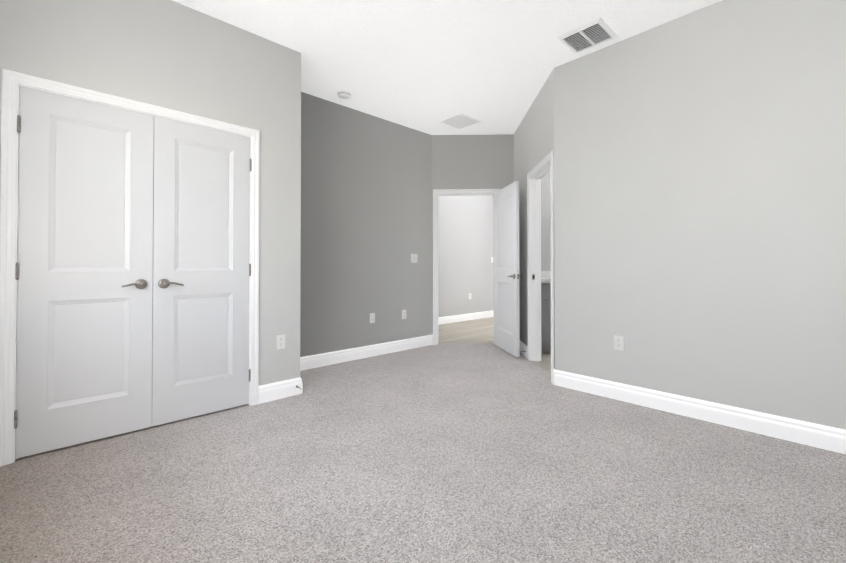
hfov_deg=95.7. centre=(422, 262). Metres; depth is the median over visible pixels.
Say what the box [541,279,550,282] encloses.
countertop
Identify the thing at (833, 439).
baseboard
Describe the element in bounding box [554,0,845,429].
wall
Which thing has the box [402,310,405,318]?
electrical outlet
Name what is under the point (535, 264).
door frame
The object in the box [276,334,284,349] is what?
electrical outlet
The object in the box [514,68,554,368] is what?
wall
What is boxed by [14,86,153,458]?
closet door
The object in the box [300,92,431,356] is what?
wall
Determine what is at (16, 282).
door frame
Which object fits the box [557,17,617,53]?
ceiling vent
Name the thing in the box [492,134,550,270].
wall
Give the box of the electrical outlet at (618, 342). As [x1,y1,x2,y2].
[614,335,623,350]
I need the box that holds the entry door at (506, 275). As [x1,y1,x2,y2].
[493,181,521,357]
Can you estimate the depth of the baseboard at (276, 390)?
4.12 m
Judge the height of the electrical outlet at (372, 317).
0.116 m
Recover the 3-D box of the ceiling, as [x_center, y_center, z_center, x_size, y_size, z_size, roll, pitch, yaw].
[1.184,-1.815,4.115,8.820,0.120,6.036,1,-1,-43]
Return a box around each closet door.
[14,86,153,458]
[152,116,251,425]
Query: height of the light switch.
0.116 m
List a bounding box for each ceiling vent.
[441,114,480,128]
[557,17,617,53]
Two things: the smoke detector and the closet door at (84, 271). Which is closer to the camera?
the closet door at (84, 271)
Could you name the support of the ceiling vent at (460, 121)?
in the ceiling
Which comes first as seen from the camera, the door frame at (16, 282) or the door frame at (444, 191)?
the door frame at (16, 282)
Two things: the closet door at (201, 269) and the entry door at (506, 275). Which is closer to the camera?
the closet door at (201, 269)
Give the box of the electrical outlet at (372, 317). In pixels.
[370,313,374,322]
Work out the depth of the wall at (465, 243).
7.50 m
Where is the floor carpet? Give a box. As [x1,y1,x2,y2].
[0,343,845,562]
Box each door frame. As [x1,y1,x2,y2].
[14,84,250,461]
[433,189,500,344]
[527,151,553,382]
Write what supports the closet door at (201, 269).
in the wall at (172, 55)
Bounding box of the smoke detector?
[337,91,350,98]
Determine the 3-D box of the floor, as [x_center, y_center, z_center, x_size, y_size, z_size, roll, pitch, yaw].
[1.508,1.139,5.356,6.200,0.058,4.236,1,-1,-43]
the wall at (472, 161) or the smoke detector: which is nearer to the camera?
the smoke detector
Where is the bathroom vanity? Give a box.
[541,283,550,352]
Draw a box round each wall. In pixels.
[0,0,300,385]
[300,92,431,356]
[432,135,491,334]
[438,195,493,322]
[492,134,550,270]
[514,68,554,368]
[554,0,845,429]
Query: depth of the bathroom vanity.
4.59 m
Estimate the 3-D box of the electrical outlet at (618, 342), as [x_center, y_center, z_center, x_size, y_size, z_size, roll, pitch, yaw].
[1.551,0.634,3.035,0.008,0.116,0.072,1,-1,-43]
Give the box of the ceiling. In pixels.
[172,0,720,134]
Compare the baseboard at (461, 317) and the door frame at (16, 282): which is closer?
the door frame at (16, 282)
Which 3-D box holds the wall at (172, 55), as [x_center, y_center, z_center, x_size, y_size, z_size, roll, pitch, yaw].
[-1.794,-0.336,2.553,2.010,2.870,0.120,1,-1,-43]
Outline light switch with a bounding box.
[411,254,417,262]
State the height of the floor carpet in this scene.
0.060 m
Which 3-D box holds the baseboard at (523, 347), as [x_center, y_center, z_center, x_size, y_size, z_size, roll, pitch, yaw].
[1.170,1.035,4.796,0.586,0.133,0.701,1,-1,-43]
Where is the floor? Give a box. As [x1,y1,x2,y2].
[438,317,550,375]
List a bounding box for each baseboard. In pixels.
[258,335,432,403]
[438,310,493,324]
[520,341,527,358]
[552,369,845,453]

